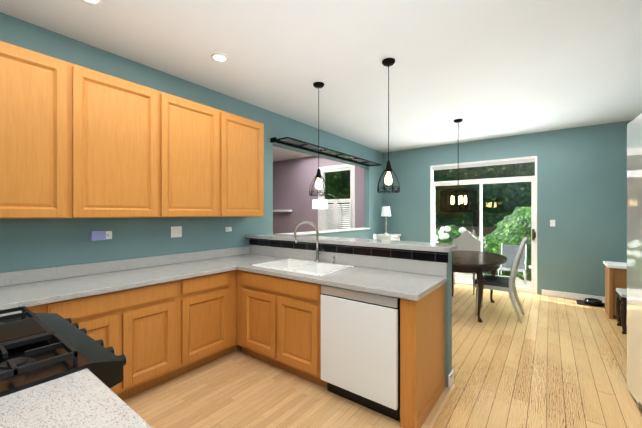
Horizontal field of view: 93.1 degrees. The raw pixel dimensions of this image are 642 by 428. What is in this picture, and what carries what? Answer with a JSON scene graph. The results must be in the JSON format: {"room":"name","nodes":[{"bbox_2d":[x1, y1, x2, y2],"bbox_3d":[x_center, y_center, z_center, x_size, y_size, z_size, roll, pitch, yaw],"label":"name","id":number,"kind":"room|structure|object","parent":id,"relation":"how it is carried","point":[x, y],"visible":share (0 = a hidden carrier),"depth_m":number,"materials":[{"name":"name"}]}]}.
{"room":"kitchen","nodes":[
{"label":"kitchen","id":0,"kind":"room"},
{"bbox_2d":[0,373,151,427],"bbox_3d":[-0.782,0.539,0.581,0.547,0.039,0.706,0,0,37],"label":"countertop","id":1,"kind":"structure","parent":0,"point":[92,403],"depth_m":0.80,"materials":[{"name":"white stone"}]},
{"bbox_2d":[0,12,382,327],"bbox_3d":[-0.713,-0.010,4.393,0.120,2.880,7.130,0,0,37],"label":"wall","id":2,"kind":"structure","parent":0,"point":[27,244],"depth_m":2.99,"materials":[{"name":"teal paint"}]},
{"bbox_2d":[0,41,83,218],"bbox_3d":[-2.163,-0.543,2.079,0.336,1.150,0.780,0,0,37],"label":"upper cabinet","id":3,"kind":"object","parent":2,"relation":"attached to","point":[42,96],"depth_m":2.11,"materials":[{"name":"brown wood"}]},
{"bbox_2d":[90,231,111,240],"bbox_3d":[-1.914,0.188,2.658,0.044,0.078,0.163,0,0,37],"label":"outlet","id":4,"kind":"object","parent":2,"relation":"attached to","point":[94,235],"depth_m":2.63,"materials":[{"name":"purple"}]},
{"bbox_2d":[0,246,247,284],"bbox_3d":[-1.829,0.469,2.784,0.022,0.098,2.968,0,0,37],"label":"backsplash","id":5,"kind":"structure","parent":2,"relation":"attached to","point":[22,277],"depth_m":2.68,"materials":[{"name":"grey stone"}]},
{"bbox_2d":[84,67,171,217],"bbox_3d":[-1.781,-0.543,2.586,0.336,1.150,0.790,0,0,37],"label":"upper cabinet","id":6,"kind":"object","parent":2,"relation":"attached to","point":[128,125],"depth_m":2.53,"materials":[{"name":"brown wood"}]},
{"bbox_2d":[171,226,181,237],"bbox_3d":[-1.523,0.188,3.204,0.011,0.116,0.116,0,0,37],"label":"outlet","id":7,"kind":"object","parent":2,"relation":"attached to","point":[176,231],"depth_m":3.20,"materials":[{"name":"white plastic"}]},
{"bbox_2d":[172,95,227,216],"bbox_3d":[-1.399,-0.544,3.094,0.336,1.150,0.780,0,0,37],"label":"upper cabinet","id":8,"kind":"object","parent":2,"relation":"attached to","point":[199,131],"depth_m":3.06,"materials":[{"name":"brown wood"}]},
{"bbox_2d":[225,227,231,231],"bbox_3d":[-1.132,0.188,3.726,0.008,0.056,0.090,0,0,37],"label":"outlet","id":9,"kind":"object","parent":2,"relation":"attached to","point":[227,229],"depth_m":3.72,"materials":[{"name":"white plastic"}]},
{"bbox_2d":[228,113,263,216],"bbox_3d":[-1.041,-0.544,3.569,0.336,1.150,0.710,0,0,37],"label":"upper cabinet","id":10,"kind":"object","parent":2,"relation":"attached to","point":[245,136],"depth_m":3.53,"materials":[{"name":"brown wood"}]},
{"bbox_2d":[280,227,369,234],"bbox_3d":[0.128,0.314,5.519,0.190,0.029,2.876,0,0,37],"label":"sill","id":11,"kind":"structure","parent":2,"relation":"on","point":[322,231],"depth_m":5.37,"materials":[{"name":"white"}]},
{"bbox_2d":[270,137,381,166],"bbox_3d":[0.293,-1.041,5.374,0.302,0.060,2.950,0,0,37],"label":"shelf rack","id":12,"kind":"object","parent":2,"relation":"attached to","point":[296,143],"visible":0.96,"depth_m":5.00,"materials":[{"name":"black metal"}]},
{"bbox_2d":[273,156,363,233],"bbox_3d":[-0.413,-0.013,7.884,3.599,2.880,0.150,0,0,37],"label":"wall","id":13,"kind":"structure","parent":0,"point":[293,179],"depth_m":7.90,"materials":[{"name":"paint"}]},
{"bbox_2d":[273,210,291,211],"bbox_3d":[-1.230,-0.088,8.304,1.050,0.060,0.158,0,0,37],"label":"wall shelf","id":14,"kind":"object","parent":13,"relation":"attached to","point":[282,210],"visible":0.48,"depth_m":8.05,"materials":[{"name":"white wood"}]},
{"bbox_2d":[318,164,354,230],"bbox_3d":[0.374,-0.302,7.242,1.050,1.700,0.130,0,0,37],"label":"window","id":15,"kind":"structure","parent":13,"relation":"in","point":[332,217],"depth_m":7.17,"materials":[{"name":"white wood"}]},
{"bbox_2d":[0,0,641,161],"bbox_3d":[-0.257,-1.480,4.149,8.340,0.060,7.290,0,0,37],"label":"ceiling","id":16,"kind":"structure","parent":0,"point":[486,69],"depth_m":2.80,"materials":[{"name":"white paint"}]},
{"bbox_2d":[82,0,101,4],"bbox_3d":[-1.546,-1.443,2.021,0.150,0.008,0.150,0,0,37],"label":"recessed light","id":17,"kind":"object","parent":16,"relation":"in","point":[96,2],"visible":1,"depth_m":2.06,"materials":[{"name":"white"}]},
{"bbox_2d":[211,53,227,61],"bbox_3d":[-0.936,-1.443,2.814,0.150,0.008,0.150,0,0,37],"label":"recessed light","id":18,"kind":"object","parent":16,"relation":"in","point":[218,57],"visible":1,"depth_m":2.80,"materials":[{"name":"white"}]},
{"bbox_2d":[309,82,327,195],"bbox_3d":[-0.025,-0.826,3.393,0.217,1.243,0.217,0,0,37],"label":"pendant light","id":19,"kind":"object","parent":16,"relation":"hanging from","point":[318,176],"visible":1,"depth_m":3.38,"materials":[{"name":"black metal"}]},
{"bbox_2d":[377,58,399,192],"bbox_3d":[0.640,-0.826,2.880,0.217,1.243,0.217,0,0,37],"label":"pendant light","id":20,"kind":"object","parent":16,"relation":"hanging from","point":[388,179],"visible":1,"depth_m":2.86,"materials":[{"name":"black metal"}]},
{"bbox_2d":[439,119,477,211],"bbox_3d":[2.119,-0.740,4.695,0.540,1.418,0.540,0,0,37],"label":"drum chandelier","id":21,"kind":"object","parent":16,"relation":"hanging from","point":[453,199],"visible":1,"depth_m":4.69,"materials":[{"name":"black metal"}]},
{"bbox_2d":[123,283,641,427],"bbox_3d":[-0.257,1.460,4.151,8.340,0.060,7.290,0,0,37],"label":"floor","id":22,"kind":"structure","parent":0,"point":[553,362],"depth_m":2.52,"materials":[{"name":"brown wood"}]},
{"bbox_2d":[0,309,119,408],"bbox_3d":[-1.296,0.981,1.026,0.957,0.905,0.703,0,0,37],"label":"stove","id":23,"kind":"object","parent":22,"relation":"on","point":[38,355],"depth_m":1.06,"materials":[{"name":"black metal"}]},
{"bbox_2d":[64,281,179,399],"bbox_3d":[-1.713,0.995,2.442,0.620,0.875,0.849,0,0,37],"label":"base cabinet","id":24,"kind":"object","parent":22,"relation":"on","point":[138,330],"depth_m":2.34,"materials":[{"name":"brown wood"}]},
{"bbox_2d":[0,253,291,308],"bbox_3d":[-1.518,0.537,2.565,0.783,0.039,2.992,0,0,37],"label":"countertop","id":25,"kind":"structure","parent":24,"relation":"on","point":[64,288],"depth_m":2.40,"materials":[{"name":"grey stone"}]},
{"bbox_2d":[252,258,353,275],"bbox_3d":[-0.182,0.613,3.002,0.850,0.213,0.545,0,0,37],"label":"sink","id":26,"kind":"object","parent":25,"relation":"in","point":[313,268],"depth_m":3.08,"materials":[{"name":"white ceramic"}]},
{"bbox_2d":[180,269,239,374],"bbox_3d":[-1.274,0.994,3.025,0.620,0.875,0.611,0,0,37],"label":"base cabinet","id":27,"kind":"object","parent":22,"relation":"on","point":[207,304],"depth_m":2.83,"materials":[{"name":"brown wood"}]},
{"bbox_2d":[236,281,315,383],"bbox_3d":[-0.234,1.081,3.033,1.080,0.700,0.700,0,0,37],"label":"base cabinet","id":28,"kind":"object","parent":22,"relation":"on","point":[275,328],"depth_m":2.73,"materials":[{"name":"brown wood"}]},
{"bbox_2d":[312,194,341,211],"bbox_3d":[0.214,0.489,6.676,0.810,1.877,0.340,0,0,1],"label":"arc floor lamp","id":29,"kind":"object","parent":22,"relation":"on","point":[319,203],"visible":0.62,"depth_m":6.54,"materials":[{"name":"white fabric"}]},
{"bbox_2d":[316,285,427,427],"bbox_3d":[0.427,0.998,2.461,0.644,0.868,0.588,0,0,37],"label":"base cabinet","id":30,"kind":"object","parent":22,"relation":"on","point":[355,320],"depth_m":2.15,"materials":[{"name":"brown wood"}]},
{"bbox_2d":[321,285,399,420],"bbox_3d":[0.427,0.998,2.461,0.645,0.868,0.588,0,0,37],"label":"dishwasher","id":31,"kind":"object","parent":30,"relation":"in","point":[360,329],"depth_m":2.19,"materials":[{"name":"white metal"}]},
{"bbox_2d":[312,265,446,300],"bbox_3d":[0.484,0.580,2.483,0.863,0.124,0.716,0,0,37],"label":"countertop","id":32,"kind":"structure","parent":30,"relation":"on","point":[382,282],"depth_m":2.33,"materials":[{"name":"grey stone"}]},
{"bbox_2d":[294,221,335,263],"bbox_3d":[-0.059,0.290,3.108,0.391,0.432,0.232,0,0,37],"label":"faucet","id":33,"kind":"object","parent":32,"relation":"on","point":[311,240],"depth_m":3.18,"materials":[{"name":"silver metal"}]},
{"bbox_2d":[376,233,400,240],"bbox_3d":[1.492,0.940,6.808,0.420,0.975,0.520,0,0,37],"label":"console table","id":34,"kind":"object","parent":22,"relation":"on","point":[382,236],"visible":0.42,"depth_m":6.65,"materials":[{"name":"white wood"}]},
{"bbox_2d":[381,206,390,233],"bbox_3d":[1.452,0.142,6.787,0.230,0.620,0.230,0,0,37],"label":"table lamp","id":35,"kind":"object","parent":34,"relation":"on","point":[386,211],"visible":1,"depth_m":6.71,"materials":[{"name":"white fabric"}]},
{"bbox_2d":[452,230,480,294],"bbox_3d":[2.679,0.875,5.707,0.500,1.113,0.568,0,0,37],"label":"chair","id":36,"kind":"object","parent":22,"relation":"on","point":[466,240],"visible":0.44,"depth_m":5.86,"materials":[{"name":"grey fabric"}]},
{"bbox_2d":[452,250,506,321],"bbox_3d":[2.195,1.040,4.665,1.120,0.781,1.680,0,0,37],"label":"dining table","id":37,"kind":"object","parent":22,"relation":"on","point":[478,263],"visible":0.69,"depth_m":4.16,"materials":[{"name":"brown wood"}]},
{"bbox_2d":[475,237,527,322],"bbox_3d":[2.570,0.875,4.319,0.615,1.120,0.460,0,0,37],"label":"chair","id":38,"kind":"object","parent":22,"relation":"on","point":[500,283],"visible":0.92,"depth_m":4.17,"materials":[{"name":"grey paint"}]},
{"bbox_2d":[576,298,604,307],"bbox_3d":[4.317,1.392,4.807,0.420,0.075,0.280,0,0,37],"label":"pet bowl","id":39,"kind":"object","parent":22,"relation":"on","point":[594,302],"visible":0.98,"depth_m":4.78,"materials":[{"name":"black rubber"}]},
{"bbox_2d":[603,261,626,318],"bbox_3d":[4.258,1.063,4.163,0.540,0.735,0.460,0,0,37],"label":"stand","id":40,"kind":"object","parent":22,"relation":"on","point":[615,275],"visible":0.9,"depth_m":4.13,"materials":[{"name":"brown wood"}]},
{"bbox_2d":[615,288,626,333],"bbox_3d":[3.873,1.226,3.652,0.447,0.541,0.410,0,0,37],"label":"stool","id":41,"kind":"object","parent":22,"relation":"on","point":[621,304],"visible":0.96,"depth_m":3.64,"materials":[{"name":"brown wood"}]},
{"bbox_2d":[627,113,641,412],"bbox_3d":[2.558,0.353,1.912,0.722,2.160,0.866,0,0,32],"label":"refrigerator","id":42,"kind":"object","parent":22,"relation":"on","point":[634,256],"visible":1,"depth_m":2.31,"materials":[{"name":"white metal"}]},
{"bbox_2d":[445,251,451,386],"bbox_3d":[0.093,0.871,3.299,2.481,1.120,0.110,0,0,37],"label":"wall","id":43,"kind":"structure","parent":0,"point":[448,326],"depth_m":2.52,"materials":[{"name":"teal paint"}]},
{"bbox_2d":[248,245,447,288],"bbox_3d":[-0.121,0.556,3.017,2.472,0.310,0.589,0,0,37],"label":"backsplash","id":44,"kind":"structure","parent":43,"relation":"attached to","point":[303,260],"depth_m":2.94,"materials":[{"name":"grey stone"}]},
{"bbox_2d":[448,369,453,387],"bbox_3d":[0.223,1.381,3.209,2.200,0.099,0.131,0,0,37],"label":"baseboard","id":45,"kind":"structure","parent":43,"relation":"attached to","point":[450,378],"depth_m":2.52,"materials":[{"name":"white wood"}]},
{"bbox_2d":[383,120,631,296],"bbox_3d":[3.322,-0.011,5.912,4.740,2.880,0.150,0,0,37],"label":"wall","id":46,"kind":"structure","parent":0,"point":[582,187],"depth_m":5.21,"materials":[{"name":"teal paint"}]},
{"bbox_2d":[430,156,537,293],"bbox_3d":[3.133,0.195,6.023,1.879,2.467,0.120,0,0,37],"label":"door frame","id":47,"kind":"structure","parent":46,"relation":"attached to","point":[534,197],"depth_m":5.86,"materials":[{"name":"white wood"}]},
{"bbox_2d":[550,220,554,226],"bbox_3d":[4.024,0.159,5.282,0.072,0.116,0.008,0,0,37],"label":"light switch","id":48,"kind":"object","parent":46,"relation":"attached to","point":[552,223],"visible":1,"depth_m":5.28,"materials":[{"name":"white plastic"}]},
{"bbox_2d":[542,289,604,302],"bbox_3d":[3.272,1.378,5.846,4.496,0.099,0.015,0,0,37],"label":"baseboard","id":49,"kind":"structure","parent":46,"relation":"attached to","point":[577,296],"depth_m":5.13,"materials":[{"name":"white wood"}]},
{"label":"outside","id":50,"kind":"structure","parent":0,"visible":0},
{"bbox_2d":[338,205,510,231],"bbox_3d":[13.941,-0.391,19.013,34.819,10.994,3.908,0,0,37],"label":"fence","id":51,"kind":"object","parent":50,"point":[491,220],"depth_m":20.49,"materials":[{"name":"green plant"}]},
{"bbox_2d":[455,272,530,287],"bbox_3d":[4.871,1.748,6.725,18.000,0.080,2.990,0,0,37],"label":"deck","id":52,"kind":"object","parent":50,"point":[518,280],"depth_m":8.05,"materials":[{"name":"white wood"}]},
{"bbox_2d":[498,243,530,285],"bbox_3d":[4.771,1.217,6.974,1.162,0.986,0.812,0,0,37],"label":"patio chair","id":53,"kind":"object","parent":52,"relation":"on","point":[508,255],"depth_m":7.34,"materials":[{"name":"white metal"}]},
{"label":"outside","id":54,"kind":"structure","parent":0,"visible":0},
{"bbox_3d":[22.462,1.994,26.771,70.000,0.070,50.200,0,0,37],"label":"lawn","id":55,"kind":"structure","parent":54,"visible":0},
{"bbox_2d":[325,162,537,226],"bbox_3d":[8.446,-2.152,13.736,23.072,8.314,9.294,0,0,37],"label":"trees","id":56,"kind":"object","parent":55,"relation":"on","point":[517,199],"depth_m":11.37,"materials":[{"name":"green plant"}]},
{"bbox_2d":[435,225,496,236],"bbox_3d":[5.986,1.209,11.111,9.506,1.530,0.060,0,0,37],"label":"fence","id":57,"kind":"object","parent":55,"relation":"on","point":[473,231],"depth_m":11.25,"materials":[{"name":"brown wood"}]},
{"bbox_2d":[435,205,537,277],"bbox_3d":[6.259,0.970,8.870,9.917,3.006,3.228,0,0,37],"label":"bushes","id":58,"kind":"object","parent":55,"relation":"on","point":[500,233],"depth_m":8.57,"materials":[{"name":"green plant"}]}
]}

